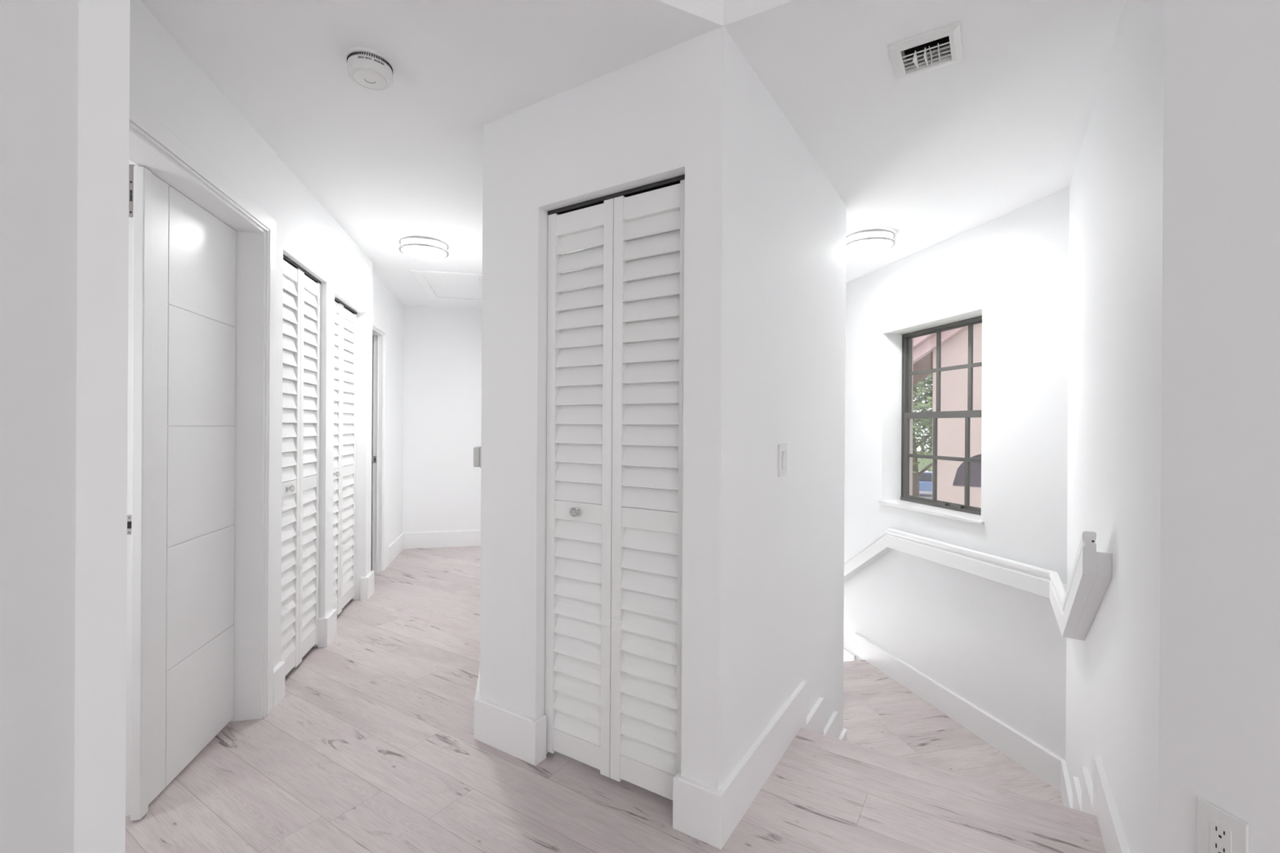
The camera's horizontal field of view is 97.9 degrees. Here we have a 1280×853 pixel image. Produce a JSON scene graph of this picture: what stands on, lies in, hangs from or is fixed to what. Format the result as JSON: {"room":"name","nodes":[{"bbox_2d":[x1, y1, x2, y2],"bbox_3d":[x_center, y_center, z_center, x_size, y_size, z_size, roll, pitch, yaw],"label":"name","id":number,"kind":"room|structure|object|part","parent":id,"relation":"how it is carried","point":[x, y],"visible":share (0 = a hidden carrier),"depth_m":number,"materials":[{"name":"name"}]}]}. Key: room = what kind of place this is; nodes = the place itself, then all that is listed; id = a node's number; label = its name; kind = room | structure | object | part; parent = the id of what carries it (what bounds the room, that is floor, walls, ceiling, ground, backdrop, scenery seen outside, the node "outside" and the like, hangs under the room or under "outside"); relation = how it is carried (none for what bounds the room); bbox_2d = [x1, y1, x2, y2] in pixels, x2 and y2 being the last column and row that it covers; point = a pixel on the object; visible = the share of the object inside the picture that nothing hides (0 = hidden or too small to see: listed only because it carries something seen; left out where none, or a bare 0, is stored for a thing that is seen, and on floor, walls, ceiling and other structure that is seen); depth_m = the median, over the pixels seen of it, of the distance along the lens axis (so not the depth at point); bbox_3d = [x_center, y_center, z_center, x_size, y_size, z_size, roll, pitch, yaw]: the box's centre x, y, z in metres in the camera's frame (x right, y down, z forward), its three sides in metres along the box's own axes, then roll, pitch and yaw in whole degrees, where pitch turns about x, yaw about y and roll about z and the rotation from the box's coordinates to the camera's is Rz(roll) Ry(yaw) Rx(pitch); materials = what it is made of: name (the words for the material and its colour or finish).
{"room":"upstairs hallway","nodes":[
{"label":"upstairs hallway","id":0,"kind":"room"},
{"bbox_2d":[0,0,78,852],"bbox_3d":[-0.708,-0.239,-0.778,0.120,2.960,3.684,0,0,-12],"label":"wall","id":1,"kind":"structure","parent":0,"point":[39,38],"depth_m":0.95,"materials":[{"name":"paint"}]},
{"bbox_2d":[74,0,129,852],"bbox_3d":[-1.262,0.016,1.018,0.571,2.440,0.330,0,0,-12],"label":"wall","id":2,"kind":"structure","parent":0,"point":[104,25],"depth_m":1.05,"materials":[{"name":"paint"}]},
{"bbox_2d":[128,160,289,293],"bbox_3d":[-2.213,0.008,3.169,0.635,2.440,1.739,0,0,-12],"label":"wall","id":3,"kind":"structure","parent":0,"point":[130,161],"depth_m":2.32,"materials":[{"name":"paint"}]},
{"bbox_2d":[129,0,373,668],"bbox_3d":[-1.993,0.010,2.552,0.700,2.440,3.039,0,0,-12],"label":"wall","id":4,"kind":"structure","parent":0,"point":[166,82],"depth_m":2.54,"materials":[{"name":"paint"}]},
{"bbox_2d":[125,97,275,821],"bbox_3d":[-1.534,0.169,1.802,0.157,2.132,1.256,0,0,-12],"label":"door","id":5,"kind":"structure","parent":4,"relation":"in","point":[200,548],"depth_m":2.01,"materials":[{"name":"white paint"}]},
{"bbox_3d":[-1.591,0.307,1.739,0.017,0.061,0.002,0,0,-12],"label":"strike plate","id":6,"kind":"part","parent":5,"relation":"part of","materials":[{"name":"silver metal"}]},
{"bbox_2d":[280,254,320,676],"bbox_3d":[-1.729,0.201,2.830,0.063,2.020,0.594,0,0,-12],"label":"door","id":7,"kind":"structure","parent":4,"relation":"in","point":[300,450],"depth_m":2.84,"materials":[{"name":"white paint"}]},
{"bbox_3d":[-1.678,0.299,2.688,0.023,0.033,0.033,0,0,-12],"label":"knob","id":8,"kind":"part","parent":7,"relation":"part of","materials":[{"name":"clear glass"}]},
{"bbox_2d":[273,570,374,708],"bbox_3d":[-1.827,1.150,3.274,0.089,0.160,1.741,0,0,-12],"label":"baseboard","id":9,"kind":"structure","parent":4,"relation":"attached to","point":[327,625],"depth_m":3.11,"materials":[{"name":"white paint"}]},
{"bbox_2d":[333,297,356,615],"bbox_3d":[-1.935,0.202,3.599,0.063,2.015,0.720,0,0,-12],"label":"door","id":10,"kind":"structure","parent":4,"relation":"in","point":[345,340],"depth_m":3.71,"materials":[{"name":"white paint"}]},
{"bbox_2d":[372,273,404,544],"bbox_3d":[-2.245,0.006,4.839,0.071,2.440,1.537,0,0,-12],"label":"wall","id":11,"kind":"structure","parent":0,"point":[382,296],"depth_m":5.23,"materials":[{"name":"paint"}]},
{"bbox_2d":[372,300,390,572],"bbox_3d":[-2.167,0.126,4.513,0.090,2.207,0.828,0,0,-12],"label":"door","id":12,"kind":"structure","parent":11,"relation":"in","point":[380,318],"depth_m":4.72,"materials":[{"name":"white paint"}]},
{"bbox_2d":[371,305,482,549],"bbox_3d":[-2.807,0.002,5.564,3.700,2.440,0.120,0,0,-12],"label":"wall","id":13,"kind":"structure","parent":0,"point":[442,375],"depth_m":5.67,"materials":[{"name":"paint"}]},
{"bbox_2d":[388,529,480,564],"bbox_3d":[-1.832,1.149,5.373,0.979,0.160,0.676,0,0,-12],"label":"baseboard","id":14,"kind":"structure","parent":13,"relation":"attached to","point":[453,538],"depth_m":5.64,"materials":[{"name":"white paint"}]},
{"bbox_2d":[480,26,723,790],"bbox_3d":[-0.187,0.022,2.003,1.086,2.440,0.110,0,0,33],"label":"wall","id":15,"kind":"structure","parent":0,"point":[658,117],"depth_m":1.97,"materials":[{"name":"paint"}]},
{"bbox_2d":[545,174,684,799],"bbox_3d":[-0.097,0.207,1.938,0.609,2.031,0.063,0,0,33],"label":"door","id":16,"kind":"structure","parent":15,"relation":"in","point":[615,348],"depth_m":1.93,"materials":[{"name":"white paint"}]},
{"bbox_3d":[-0.240,0.308,2.004,0.028,0.032,0.028,0,0,-12],"label":"knob","id":17,"kind":"part","parent":16,"relation":"part of","materials":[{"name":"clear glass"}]},
{"bbox_2d":[672,770,724,849],"bbox_3d":[0.186,1.165,1.708,0.163,0.160,0.058,0,0,33],"label":"baseboard","id":18,"kind":"structure","parent":15,"relation":"attached to","point":[698,808],"depth_m":1.68,"materials":[{"name":"white paint"}]},
{"bbox_2d":[124,546,1106,852],"bbox_3d":[-1.151,1.251,1.644,5.270,0.030,8.600,0,0,-12],"label":"floor","id":19,"kind":"structure","parent":0,"point":[370,746],"depth_m":1.91,"materials":[{"name":"grey wood"}]},
{"bbox_2d":[140,0,1125,309],"bbox_3d":[-1.015,-1.225,3.614,6.350,0.040,5.700,0,0,-12],"label":"ceiling","id":20,"kind":"structure","parent":0,"point":[931,157],"depth_m":1.97,"materials":[{"name":"paint"}]},
{"bbox_2d":[344,46,395,90],"bbox_3d":[-0.891,-1.173,1.841,0.151,0.059,0.151,0,0,-12],"label":"smoke detector","id":21,"kind":"object","parent":20,"relation":"attached to","point":[370,68],"visible":1,"depth_m":1.80,"materials":[{"name":"white plastic"}]},
{"bbox_3d":[-0.891,-1.198,1.841,0.151,0.010,0.151,0,0,-12],"label":"mounting plate","id":22,"kind":"part","parent":21,"relation":"part of","materials":[{"name":"white plastic"}]},
{"bbox_2d":[399,235,448,259],"bbox_3d":[-1.413,-1.170,3.653,0.304,0.074,0.304,0,0,-12],"label":"ceiling light","id":23,"kind":"object","parent":20,"relation":"attached to","point":[417,246],"visible":1,"depth_m":3.57,"materials":[{"name":"silver metal"}]},
{"bbox_2d":[401,246,445,259],"bbox_3d":[-1.413,-1.134,3.653,0.268,0.003,0.268,0,0,-12],"label":"diffuser","id":24,"kind":"object","parent":23,"relation":"attached to","point":[422,252],"depth_m":3.63,"materials":[{"name":"white"}]},
{"bbox_2d":[410,269,482,302],"bbox_3d":[-1.587,-1.201,4.824,0.583,0.016,0.980,0,0,-12],"label":"attic hatch","id":25,"kind":"object","parent":20,"relation":"attached to","point":[447,286],"visible":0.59,"depth_m":4.72,"materials":[{"name":"white paint"}]},
{"bbox_3d":[-1.587,-1.206,4.824,0.425,0.006,0.828,0,0,-12],"label":"hatch panel","id":26,"kind":"part","parent":25,"relation":"part of","materials":[{"name":"paint"}]},
{"bbox_2d":[846,228,895,253],"bbox_3d":[1.425,-1.152,3.478,0.304,0.074,0.304,0,0,38],"label":"ceiling light","id":27,"kind":"object","parent":20,"relation":"attached to","point":[872,240],"visible":0.92,"depth_m":3.39,"materials":[{"name":"silver metal"}]},
{"bbox_3d":[1.425,-1.185,3.478,0.256,0.008,0.256,0,0,38],"label":"plate","id":28,"kind":"part","parent":27,"relation":"part of","materials":[{"name":"silver metal"}]},
{"bbox_2d":[846,240,892,253],"bbox_3d":[1.425,-1.116,3.479,0.268,0.003,0.268,0,0,38],"label":"diffuser","id":29,"kind":"object","parent":27,"relation":"attached to","point":[854,246],"depth_m":3.45,"materials":[{"name":"white"}]},
{"bbox_2d":[888,21,963,79],"bbox_3d":[0.911,-1.233,1.773,0.196,0.116,0.196,0,0,33],"label":"ceiling vent","id":30,"kind":"object","parent":20,"relation":"in","point":[950,34],"visible":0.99,"depth_m":1.78,"materials":[{"name":"white plastic"}]},
{"bbox_2d":[693,0,723,12],"bbox_3d":[-0.550,-1.480,1.327,1.732,0.480,0.100,0,0,-26],"label":"wall","id":31,"kind":"structure","parent":0,"point":[717,5],"depth_m":1.65,"materials":[{"name":"paint"}]},
{"bbox_2d":[723,0,755,12],"bbox_3d":[0.709,-1.472,1.469,0.992,0.480,0.100,0,0,29],"label":"wall","id":32,"kind":"structure","parent":0,"point":[728,5],"depth_m":1.65,"materials":[{"name":"paint"}]},
{"bbox_2d":[718,26,846,789],"bbox_3d":[0.625,1.477,2.373,0.100,5.340,1.616,0,0,33],"label":"wall","id":33,"kind":"structure","parent":0,"point":[784,224],"depth_m":2.08,"materials":[{"name":"paint"}]},
{"bbox_2d":[777,444,786,476],"bbox_3d":[0.550,0.128,2.134,0.014,0.122,0.086,0,0,33],"label":"light switch","id":34,"kind":"object","parent":33,"relation":"attached to","point":[782,448],"visible":1,"depth_m":2.12,"materials":[{"name":"white plastic"}]},
{"bbox_2d":[718,680,847,844],"bbox_3d":[0.805,1.445,2.874,0.551,0.715,2.632,0,0,14],"label":"baseboard","id":35,"kind":"structure","parent":33,"relation":"attached to","point":[744,784],"depth_m":1.99,"materials":[{"name":"white paint"}]},
{"bbox_2d":[909,337,913,495],"bbox_3d":[1.901,1.353,4.771,0.030,5.600,4.900,0,0,-12],"label":"wall","id":36,"kind":"structure","parent":0,"point":[910,420],"depth_m":4.19,"materials":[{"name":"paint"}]},
{"bbox_2d":[843,659,1062,805],"bbox_3d":[1.423,1.821,3.211,1.130,0.030,2.043,0,0,-12],"label":"floor","id":37,"kind":"structure","parent":0,"point":[880,713],"depth_m":3.26,"materials":[{"name":"grey wood"}]},
{"bbox_2d":[843,186,1111,760],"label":"wall","id":38,"kind":"structure","parent":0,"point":[1000,647],"depth_m":3.21,"materials":[{"name":"paint"}]},
{"bbox_2d":[878,315,984,524],"bbox_3d":[2.000,-0.059,3.725,0.240,1.265,0.948,0,0,-12],"label":"window","id":39,"kind":"structure","parent":38,"relation":"attached to","point":[964,513],"depth_m":3.87,"materials":[{"name":"brown metal"}]},
{"bbox_3d":[1.976,0.562,3.721,0.199,0.022,0.948,0,0,-12],"label":"sill","id":40,"kind":"part","parent":39,"relation":"part of","materials":[{"name":"wood"}]},
{"bbox_3d":[2.078,0.214,3.749,0.021,0.637,0.867,0,0,-12],"label":"sash","id":41,"kind":"part","parent":39,"relation":"part of","materials":[{"name":"brown metal"}]},
{"bbox_3d":[2.107,-0.369,3.754,0.021,0.601,0.867,0,0,-12],"label":"sash","id":42,"kind":"part","parent":39,"relation":"part of","materials":[{"name":"brown metal"}]},
{"bbox_2d":[843,632,1063,792],"bbox_3d":[1.783,2.098,4.152,0.018,0.900,2.867,0,0,-12],"label":"baseboard","id":43,"kind":"structure","parent":38,"relation":"attached to","point":[1033,757],"depth_m":3.33,"materials":[{"name":"white paint"}]},
{"bbox_3d":[1.762,1.083,3.560,0.723,1.521,3.773,0,0,1],"label":"handrail","id":44,"kind":"part","parent":38,"relation":"part of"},
{"bbox_2d":[1065,0,1164,852],"bbox_3d":[1.665,1.484,1.978,0.207,5.340,1.937,0,0,36],"label":"wall","id":45,"kind":"structure","parent":0,"point":[1115,275],"depth_m":1.56,"materials":[{"name":"paint"}]},
{"bbox_2d":[1061,753,1130,852],"bbox_3d":[1.595,1.451,1.977,0.018,0.715,1.856,0,0,33],"label":"baseboard","id":46,"kind":"structure","parent":45,"relation":"attached to","point":[1096,799],"depth_m":1.77,"materials":[{"name":"white paint"}]},
{"bbox_2d":[1158,0,1279,852],"bbox_3d":[1.533,-0.225,-0.446,0.120,2.960,3.373,0,0,-12],"label":"wall","id":47,"kind":"structure","parent":0,"point":[1220,646],"depth_m":1.09,"materials":[{"name":"paint"}]},
{"bbox_2d":[1196,797,1248,852],"bbox_3d":[1.126,0.805,1.079,0.008,0.124,0.080,0,0,-12],"label":"wall outlet","id":48,"kind":"object","parent":47,"relation":"attached to","point":[1218,831],"visible":1,"depth_m":1.08,"materials":[{"name":"white plastic"}]},
{"bbox_2d":[1209,819,1231,852],"bbox_3d":[1.124,0.805,1.079,0.003,0.067,0.034,0,0,-12],"label":"receptacle","id":49,"kind":"object","parent":48,"relation":"attached to","point":[1220,830],"depth_m":1.08,"materials":[{"name":"white plastic"}]},
{"bbox_3d":[-0.972,0.015,4.027,0.110,2.440,3.669,0,0,-12],"label":"wall","id":50,"kind":"structure","parent":0,"visible":0},
{"bbox_2d":[473,446,480,467],"bbox_3d":[-0.687,0.128,2.378,0.039,0.092,0.090,0,0,-12],"label":"thermostat","id":51,"kind":"object","parent":50,"relation":"attached to","point":[477,450],"visible":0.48,"depth_m":2.34,"materials":[{"name":"grey plastic"}]},
{"bbox_2d":[473,668,546,765],"bbox_3d":[-0.768,1.157,3.350,0.275,0.160,2.731,0,0,-12],"label":"baseboard","id":52,"kind":"structure","parent":50,"relation":"attached to","point":[522,736],"depth_m":2.11,"materials":[{"name":"white paint"}]},
{"label":"outside","id":53,"kind":"structure","parent":0,"visible":0},
{"bbox_2d":[916,450,932,471],"bbox_3d":[27.369,4.332,45.939,66.800,0.100,102.000,0,0,-12],"label":"ground","id":54,"kind":"structure","parent":53,"point":[927,462],"depth_m":66.91,"materials":[{"name":"green plant"}]},
{"bbox_2d":[912,373,933,497],"bbox_3d":[8.995,0.081,17.381,7.882,8.231,7.455,0,0,-12],"label":"tree","id":55,"kind":"object","parent":54,"relation":"on","point":[925,423],"visible":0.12,"depth_m":17.12,"materials":[{"name":"green plant"}]},
{"bbox_2d":[913,323,982,507],"bbox_3d":[8.486,0.052,7.866,8.970,8.281,5.200,0,0,33],"label":"house","id":56,"kind":"structure","parent":54,"relation":"on","point":[954,342],"depth_m":7.85,"materials":[{"name":"pink paint"}]},
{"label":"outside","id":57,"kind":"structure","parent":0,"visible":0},
{"bbox_2d":[919,490,932,498],"bbox_3d":[15.398,4.205,34.655,50.000,0.020,9.000,0,0,33],"label":"street","id":58,"kind":"structure","parent":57,"point":[928,495],"depth_m":34.63,"materials":[{"name":"grey asphalt"}]},
{"bbox_2d":[919,470,932,491],"bbox_3d":[17.357,3.463,33.997,4.286,1.490,1.740,0,0,33],"label":"car","id":59,"kind":"object","parent":58,"relation":"on","point":[926,478],"visible":0.08,"depth_m":33.26,"materials":[{"name":"blue paint"}]}
]}

